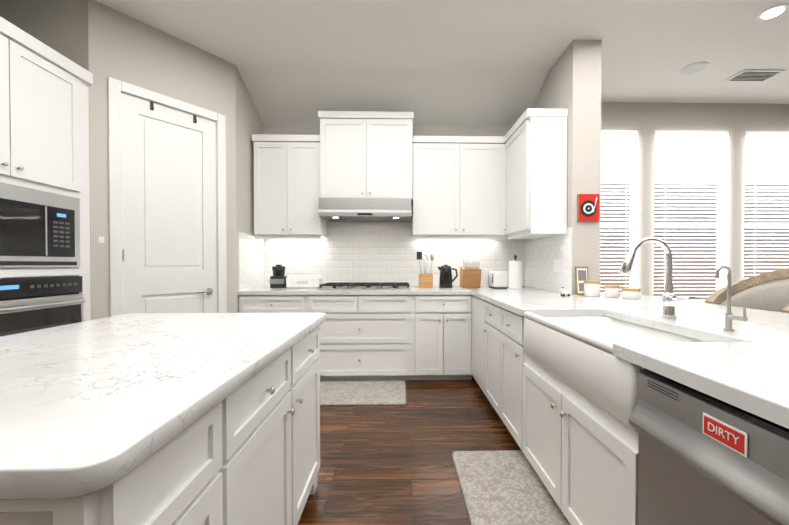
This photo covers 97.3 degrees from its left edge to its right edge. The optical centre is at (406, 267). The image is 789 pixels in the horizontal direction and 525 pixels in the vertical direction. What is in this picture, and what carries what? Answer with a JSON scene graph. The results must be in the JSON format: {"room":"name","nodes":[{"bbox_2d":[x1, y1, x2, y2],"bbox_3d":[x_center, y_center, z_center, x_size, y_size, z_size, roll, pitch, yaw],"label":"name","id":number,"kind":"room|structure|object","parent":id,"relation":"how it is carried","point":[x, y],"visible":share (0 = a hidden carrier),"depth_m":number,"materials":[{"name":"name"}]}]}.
{"room":"kitchen","nodes":[
{"label":"kitchen","id":0,"kind":"room"},
{"bbox_2d":[0,0,90,283],"bbox_3d":[-2.578,-0.366,-0.342,0.700,3.100,6.050,0,1,-1],"label":"wall","id":1,"kind":"structure","parent":0,"point":[60,26],"depth_m":2.49,"materials":[{"name":"grey paint"}]},
{"bbox_2d":[88,0,236,319],"bbox_3d":[-2.020,-0.401,2.968,0.120,3.100,1.060,0,1,37],"label":"wall","id":2,"kind":"structure","parent":0,"point":[127,49],"depth_m":2.72,"materials":[{"name":"grey paint"}]},
{"bbox_2d":[99,236,103,242],"bbox_3d":[-2.253,-0.207,2.558,0.006,0.050,0.033,0,1,37],"label":"switch plate","id":3,"kind":"object","parent":2,"relation":"attached to","point":[101,239],"visible":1,"depth_m":2.56,"materials":[{"name":"white plastic"}]},
{"bbox_2d":[108,77,226,316],"bbox_3d":[-1.984,-0.138,2.948,0.066,2.575,0.855,0,1,37],"label":"door frame","id":4,"kind":"structure","parent":2,"relation":"attached to","point":[116,88],"depth_m":2.64,"materials":[{"name":"white wood"}]},
{"bbox_2d":[121,93,216,313],"bbox_3d":[-1.973,-0.105,2.938,0.090,2.484,0.701,0,1,37],"label":"pantry door","id":5,"kind":"structure","parent":2,"relation":"in","point":[169,253],"depth_m":2.91,"materials":[{"name":"white wood"}]},
{"bbox_2d":[235,65,263,312],"bbox_3d":[-1.726,-0.409,3.689,0.146,3.100,0.668,0,1,-1],"label":"wall","id":6,"kind":"structure","parent":0,"point":[249,259],"depth_m":3.56,"materials":[{"name":"grey paint"}]},
{"bbox_2d":[237,67,548,125],"bbox_3d":[-0.128,-1.814,3.724,3.065,0.289,0.640,0,1,-1],"label":"ceiling","id":7,"kind":"structure","parent":0,"point":[290,95],"depth_m":3.66,"materials":[{"name":"white paint"}]},
{"bbox_2d":[298,376,520,524],"bbox_3d":[1.053,1.225,0.532,9.200,0.100,7.600,0,1,-1],"label":"floor","id":8,"kind":"structure","parent":0,"point":[386,464],"depth_m":2.17,"materials":[{"name":"brown wood"}]},
{"bbox_2d":[0,17,92,321],"bbox_3d":[-2.565,-0.116,1.995,0.662,2.551,1.018,0,1,-1],"label":"tall cabinet","id":9,"kind":"object","parent":8,"relation":"on","point":[44,117],"visible":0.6,"depth_m":2.18,"materials":[{"name":"white wood"}]},
{"bbox_2d":[0,182,79,267],"bbox_3d":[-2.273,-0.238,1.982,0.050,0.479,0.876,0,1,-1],"label":"built-in microwave","id":10,"kind":"object","parent":9,"relation":"in","point":[39,229],"visible":1,"depth_m":2.12,"materials":[{"name":"silver metal"}]},
{"bbox_2d":[0,276,85,336],"bbox_3d":[-2.247,0.409,1.989,0.107,0.700,0.876,0,1,-1],"label":"wall oven","id":11,"kind":"object","parent":9,"relation":"in","point":[27,304],"visible":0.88,"depth_m":2.12,"materials":[{"name":"black"}]},
{"bbox_2d":[0,326,319,524],"bbox_3d":[-0.944,0.727,1.298,1.000,0.880,1.098,0,1,-1],"label":"base cabinet","id":12,"kind":"object","parent":8,"relation":"on","point":[247,453],"visible":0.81,"depth_m":0.84,"materials":[{"name":"painted wood"},{"name":"metal"}]},
{"bbox_2d":[0,313,325,499],"bbox_3d":[-0.936,0.268,1.143,1.050,0.040,1.428,0,1,-1],"label":"countertop","id":13,"kind":"structure","parent":12,"relation":"on","point":[90,406],"depth_m":0.75,"materials":[{"name":"stone"}]},
{"bbox_2d":[239,295,306,312],"bbox_3d":[-1.328,0.701,3.722,0.660,0.880,0.638,0,1,-1],"label":"base cabinet","id":14,"kind":"object","parent":8,"relation":"on","point":[247,303],"depth_m":3.41,"materials":[{"name":"white wood"}]},
{"bbox_2d":[307,295,414,380],"bbox_3d":[-0.472,0.701,3.742,1.052,0.880,0.638,0,1,-1],"label":"base cabinet","id":15,"kind":"object","parent":8,"relation":"on","point":[395,337],"depth_m":3.43,"materials":[{"name":"white wood"}]},
{"bbox_2d":[320,380,406,405],"bbox_3d":[-0.438,1.138,3.198,0.860,0.015,0.600,0,1,-1],"label":"area rug","id":16,"kind":"object","parent":8,"relation":"on","point":[362,392],"visible":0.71,"depth_m":3.15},
{"bbox_2d":[415,295,472,379],"bbox_3d":[0.356,0.701,3.760,0.604,0.880,0.638,0,1,-1],"label":"base cabinet","id":17,"kind":"object","parent":8,"relation":"on","point":[443,323],"depth_m":3.45,"materials":[{"name":"white wood"}]},
{"bbox_2d":[471,296,482,390],"bbox_3d":[0.968,0.707,3.171,0.630,0.880,0.605,0,1,-1],"label":"base cabinet","id":18,"kind":"object","parent":8,"relation":"on","point":[477,303],"depth_m":3.20,"materials":[{"name":"white wood"}]},
{"bbox_2d":[237,286,507,294],"bbox_3d":[-0.279,0.241,3.732,2.760,0.040,0.640,0,1,-1],"label":"countertop","id":19,"kind":"structure","parent":18,"relation":"on","point":[415,290],"depth_m":3.42,"materials":[{"name":"stone"}]},
{"bbox_2d":[269,265,286,287],"bbox_3d":[-1.412,0.091,3.824,0.156,0.255,0.143,0,1,-1],"label":"coffee grinder","id":20,"kind":"object","parent":19,"relation":"on","point":[277,279],"visible":0.96,"depth_m":3.76,"materials":[{"name":"black"}]},
{"bbox_2d":[286,275,322,287],"bbox_3d":[-1.127,0.151,3.831,0.360,0.135,0.203,0,1,-1],"label":"appliance","id":21,"kind":"object","parent":19,"relation":"on","point":[304,281],"visible":0.98,"depth_m":3.73,"materials":[{"name":"white plastic"}]},
{"bbox_2d":[317,282,410,289],"bbox_3d":[-0.437,0.195,3.743,0.944,0.050,0.530,0,1,-1],"label":"gas cooktop","id":22,"kind":"object","parent":19,"relation":"in","point":[367,285],"visible":1,"depth_m":3.62,"materials":[{"name":"silver metal"}]},
{"bbox_2d":[417,252,433,287],"bbox_3d":[0.209,0.018,3.881,0.198,0.400,0.120,0,1,-1],"label":"utensil holder","id":23,"kind":"object","parent":19,"relation":"on","point":[425,280],"visible":1,"depth_m":3.82,"materials":[{"name":"brown wood"}]},
{"bbox_2d":[438,265,457,287],"bbox_3d":[0.454,0.092,3.848,0.227,0.254,0.150,0,1,-1],"label":"kettle","id":24,"kind":"object","parent":19,"relation":"on","point":[445,280],"visible":1,"depth_m":3.79,"materials":[{"name":"black"}]},
{"bbox_2d":[460,259,481,287],"bbox_3d":[0.708,0.062,3.850,0.200,0.312,0.247,0,1,-1],"label":"knife block","id":25,"kind":"object","parent":19,"relation":"on","point":[470,273],"visible":1,"depth_m":3.79,"materials":[{"name":"brown wood"}]},
{"bbox_2d":[488,271,508,288],"bbox_3d":[0.999,0.126,3.820,0.190,0.186,0.260,0,1,-1],"label":"toaster","id":26,"kind":"object","parent":19,"relation":"on","point":[498,279],"visible":0.98,"depth_m":3.69,"materials":[{"name":"white plastic"}]},
{"bbox_2d":[507,255,523,289],"bbox_3d":[1.119,0.043,3.572,0.170,0.357,0.170,0,1,-1],"label":"paper towel holder","id":27,"kind":"object","parent":19,"relation":"on","point":[515,274],"visible":1,"depth_m":3.52,"materials":[{"name":"white paper"}]},
{"bbox_2d":[483,300,494,408],"bbox_3d":[0.980,0.712,2.680,0.630,0.880,0.502,0,1,-1],"label":"base cabinet","id":28,"kind":"object","parent":8,"relation":"on","point":[488,308],"depth_m":2.81,"materials":[{"name":"white wood"}]},
{"bbox_2d":[452,450,570,524],"bbox_3d":[0.530,1.154,1.650,0.485,0.015,1.060,0,1,-1],"label":"area rug","id":29,"kind":"object","parent":8,"relation":"on","point":[508,487],"visible":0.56,"depth_m":1.78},
{"bbox_2d":[495,305,527,439],"bbox_3d":[0.989,0.717,2.268,0.630,0.880,0.569,0,1,-1],"label":"base cabinet","id":30,"kind":"object","parent":8,"relation":"on","point":[509,326],"depth_m":2.35,"materials":[{"name":"white wood"}]},
{"bbox_2d":[469,286,788,428],"bbox_3d":[1.348,0.262,1.759,1.355,0.040,4.660,0,1,-1],"label":"countertop","id":31,"kind":"structure","parent":30,"relation":"on","point":[743,365],"depth_m":1.12,"materials":[{"name":"stone"}]},
{"bbox_2d":[560,287,569,295],"bbox_3d":[1.288,0.193,2.827,0.069,0.074,0.058,0,1,-1],"label":"figurine","id":32,"kind":"object","parent":31,"relation":"on","point":[564,292],"visible":1,"depth_m":2.81,"materials":[{"name":"white plastic"}]},
{"bbox_2d":[575,267,588,294],"bbox_3d":[1.498,0.110,2.964,0.110,0.239,0.045,0,1,-1],"label":"photo frame","id":33,"kind":"object","parent":31,"relation":"on","point":[581,275],"visible":0.73,"depth_m":2.96,"materials":[{"name":"gold metal"}]},
{"bbox_2d":[584,281,600,296],"bbox_3d":[1.502,0.168,2.812,0.122,0.123,0.122,0,1,-1],"label":"canister","id":34,"kind":"object","parent":31,"relation":"on","point":[591,288],"visible":1,"depth_m":2.76,"materials":[{"name":"white ceramic"}]},
{"bbox_2d":[604,285,619,297],"bbox_3d":[1.613,0.184,2.724,0.106,0.093,0.106,0,1,-1],"label":"canister","id":35,"kind":"object","parent":31,"relation":"on","point":[612,291],"visible":1,"depth_m":2.68,"materials":[{"name":"white ceramic"}]},
{"bbox_2d":[524,312,706,430],"bbox_3d":[0.948,0.379,1.547,0.525,0.245,0.948,0,1,-1],"label":"farmhouse sink","id":36,"kind":"object","parent":31,"relation":"in","point":[575,352],"visible":0.54,"depth_m":1.46,"materials":[{"name":"white ceramic"}]},
{"bbox_2d":[622,288,640,298],"bbox_3d":[1.686,0.193,2.606,0.118,0.078,0.118,0,1,-1],"label":"canister","id":37,"kind":"object","parent":31,"relation":"on","point":[630,293],"visible":1,"depth_m":2.56,"materials":[{"name":"white ceramic"}]},
{"bbox_2d":[619,237,695,317],"bbox_3d":[1.182,0.045,1.647,0.278,0.393,0.168,0,1,-1],"label":"kitchen faucet","id":38,"kind":"object","parent":31,"relation":"on","point":[670,300],"visible":1,"depth_m":1.69,"materials":[{"name":"silver metal"}]},
{"bbox_2d":[715,265,747,330],"bbox_3d":[1.243,0.118,1.332,0.070,0.255,0.082,0,1,-1],"label":"filter faucet","id":39,"kind":"object","parent":31,"relation":"on","point":[729,316],"visible":1,"depth_m":1.35,"materials":[{"name":"silver metal"}]},
{"bbox_2d":[515,348,642,524],"bbox_3d":[1.004,0.836,1.593,0.630,0.656,1.042,0,1,-1],"label":"base cabinet","id":40,"kind":"object","parent":8,"relation":"on","point":[579,450],"depth_m":1.44,"materials":[{"name":"white wood"}]},
{"bbox_2d":[629,368,788,524],"bbox_3d":[0.987,0.739,0.756,0.623,0.866,0.600,0,1,-1],"label":"dishwasher","id":41,"kind":"object","parent":40,"relation":"in","point":[690,472],"visible":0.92,"depth_m":0.83,"materials":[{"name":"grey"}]},
{"bbox_2d":[703,412,747,457],"bbox_3d":[0.701,0.367,0.768,0.004,0.050,0.105,0,1,-1],"label":"magnet","id":42,"kind":"object","parent":41,"relation":"attached to","point":[740,446],"visible":1,"depth_m":0.76,"materials":[{"name":"red plastic"}]},
{"bbox_2d":[708,422,738,443],"bbox_3d":[0.699,0.366,0.766,0.001,0.018,0.074,0,1,-1],"label":"lettering","id":43,"kind":"object","parent":42,"relation":"attached to","point":[721,432],"visible":1,"depth_m":0.77,"materials":[{"name":"white plastic"}]},
{"bbox_2d":[705,268,788,312],"bbox_3d":[2.245,0.578,2.203,0.539,1.159,0.577,0,1,-1],"label":"bar stool","id":44,"kind":"object","parent":8,"relation":"on","point":[768,291],"visible":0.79,"depth_m":2.35,"materials":[{"name":"beige fabric"}]},
{"bbox_2d":[95,0,788,103],"bbox_3d":[1.053,-1.975,0.498,9.200,0.100,7.600,0,1,-1],"label":"ceiling","id":45,"kind":"structure","parent":0,"point":[651,49],"depth_m":2.92,"materials":[{"name":"white paint"}]},
{"bbox_2d":[678,62,708,75],"bbox_3d":[2.808,-1.950,3.399,0.230,0.011,0.230,0,1,-1],"label":"ceiling speaker","id":46,"kind":"object","parent":45,"relation":"attached to","point":[693,68],"visible":0.96,"depth_m":3.38,"materials":[{"name":"white plastic"}]},
{"bbox_2d":[725,69,784,80],"bbox_3d":[3.526,-1.949,3.516,0.420,0.016,0.200,0,1,-1],"label":"ceiling vent","id":47,"kind":"object","parent":45,"relation":"in","point":[753,75],"visible":1,"depth_m":3.50,"materials":[{"name":"white metal"}]},
{"bbox_2d":[757,4,788,20],"bbox_3d":[2.785,-1.942,2.639,0.170,0.011,0.170,0,1,-1],"label":"recessed light","id":48,"kind":"object","parent":45,"relation":"in","point":[772,12],"visible":1,"depth_m":2.63,"materials":[{"name":"white plastic"}]},
{"bbox_2d":[263,102,788,295],"bbox_3d":[1.221,-0.414,4.161,8.500,3.100,0.158,0,1,-1],"label":"wall","id":49,"kind":"structure","parent":0,"point":[364,251],"depth_m":4.08,"materials":[{"name":"grey paint"}]},
{"bbox_2d":[252,134,326,238],"bbox_3d":[-1.274,-0.881,3.852,0.708,1.060,0.348,0,1,-1],"label":"upper cabinet","id":50,"kind":"object","parent":49,"relation":"attached to","point":[286,194],"depth_m":3.68,"materials":[{"name":"white wood"}]},
{"bbox_2d":[318,198,411,221],"bbox_3d":[-0.434,-0.627,3.798,0.955,0.196,0.500,0,1,-1],"label":"range hood","id":51,"kind":"object","parent":49,"relation":"attached to","point":[364,210],"visible":1,"depth_m":3.57,"materials":[{"name":"silver metal"}]},
{"bbox_2d":[316,111,415,199],"bbox_3d":[-0.430,-1.184,3.843,0.975,0.912,0.398,0,1,-1],"label":"upper cabinet","id":52,"kind":"object","parent":49,"relation":"attached to","point":[360,154],"depth_m":3.65,"materials":[{"name":"white wood"}]},
{"bbox_2d":[412,136,463,238],"bbox_3d":[0.341,-0.881,3.889,0.565,1.060,0.348,0,1,-1],"label":"upper cabinet","id":53,"kind":"object","parent":49,"relation":"attached to","point":[432,206],"depth_m":3.72,"materials":[{"name":"white wood"}]},
{"bbox_2d":[452,136,503,239],"bbox_3d":[0.789,-0.881,3.873,0.566,1.060,0.400,0,1,-1],"label":"upper cabinet","id":54,"kind":"object","parent":49,"relation":"attached to","point":[475,159],"depth_m":3.73,"materials":[{"name":"white wood"}]},
{"bbox_2d":[601,140,634,287],"bbox_3d":[2.301,-0.489,4.154,0.900,2.310,0.120,0,1,-1],"label":"window","id":55,"kind":"structure","parent":49,"relation":"in","point":[631,280],"depth_m":4.19,"materials":[{"name":"white plastic"}]},
{"bbox_2d":[600,129,637,293],"bbox_3d":[2.301,-0.513,4.143,0.892,2.258,0.056,0,1,-1],"label":"window blinds","id":56,"kind":"object","parent":55,"relation":"attached to","point":[612,134],"visible":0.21,"depth_m":4.14,"materials":[{"name":"white plastic"}]},
{"bbox_2d":[654,141,724,290],"bbox_3d":[3.396,-0.489,4.178,0.910,2.310,0.120,0,1,-1],"label":"window","id":57,"kind":"structure","parent":49,"relation":"in","point":[720,276],"depth_m":4.21,"materials":[{"name":"white"}]},
{"bbox_2d":[653,130,728,300],"bbox_3d":[3.396,-0.513,4.168,0.902,2.258,0.056,0,1,-1],"label":"window blinds","id":58,"kind":"object","parent":57,"relation":"attached to","point":[681,136],"visible":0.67,"depth_m":4.16,"materials":[{"name":"white plastic"}]},
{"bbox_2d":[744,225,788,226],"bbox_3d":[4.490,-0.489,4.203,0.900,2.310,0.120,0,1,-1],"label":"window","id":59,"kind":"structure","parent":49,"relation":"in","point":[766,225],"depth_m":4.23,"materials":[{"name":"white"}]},
{"bbox_2d":[744,131,788,278],"bbox_3d":[4.491,-0.513,4.193,0.892,2.258,0.056,0,1,-1],"label":"window blinds","id":60,"kind":"object","parent":49,"relation":"attached to","point":[766,135],"visible":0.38,"depth_m":4.18,"materials":[{"name":"white plastic"}]},
{"bbox_2d":[525,40,601,294],"bbox_3d":[1.529,-0.407,3.539,0.252,3.100,1.115,0,1,-1],"label":"wall","id":61,"kind":"structure","parent":0,"point":[572,84],"depth_m":2.98,"materials":[{"name":"grey paint"}]},
{"bbox_2d":[500,108,567,235],"bbox_3d":[1.216,-0.876,3.404,0.389,1.060,0.702,0,1,-1],"label":"upper cabinet","id":62,"kind":"object","parent":61,"relation":"attached to","point":[511,183],"depth_m":3.06,"materials":[{"name":"white wood"}]},
{"bbox_2d":[553,259,560,271],"bbox_3d":[1.406,-0.022,3.248,0.006,0.115,0.140,0,1,-1],"label":"electrical outlet plate","id":63,"kind":"object","parent":61,"relation":"attached to","point":[556,265],"depth_m":3.23,"materials":[{"name":"white plastic"}]},
{"bbox_2d":[577,194,599,220],"bbox_3d":[1.555,-0.516,2.964,0.182,0.230,0.031,0,1,-1],"label":"picture","id":64,"kind":"object","parent":61,"relation":"attached to","point":[587,207],"visible":1,"depth_m":2.96,"materials":[{"name":"red paper"}]},
{"label":"outside","id":65,"kind":"structure","parent":0,"visible":0},
{"bbox_2d":[600,140,788,299],"bbox_3d":[8.698,-6.741,16.177,30.000,16.500,0.100,0,1,-1],"label":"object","id":66,"kind":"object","parent":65,"point":[690,269],"depth_m":16.29,"materials":[{"name":"white plastic"}]}
]}

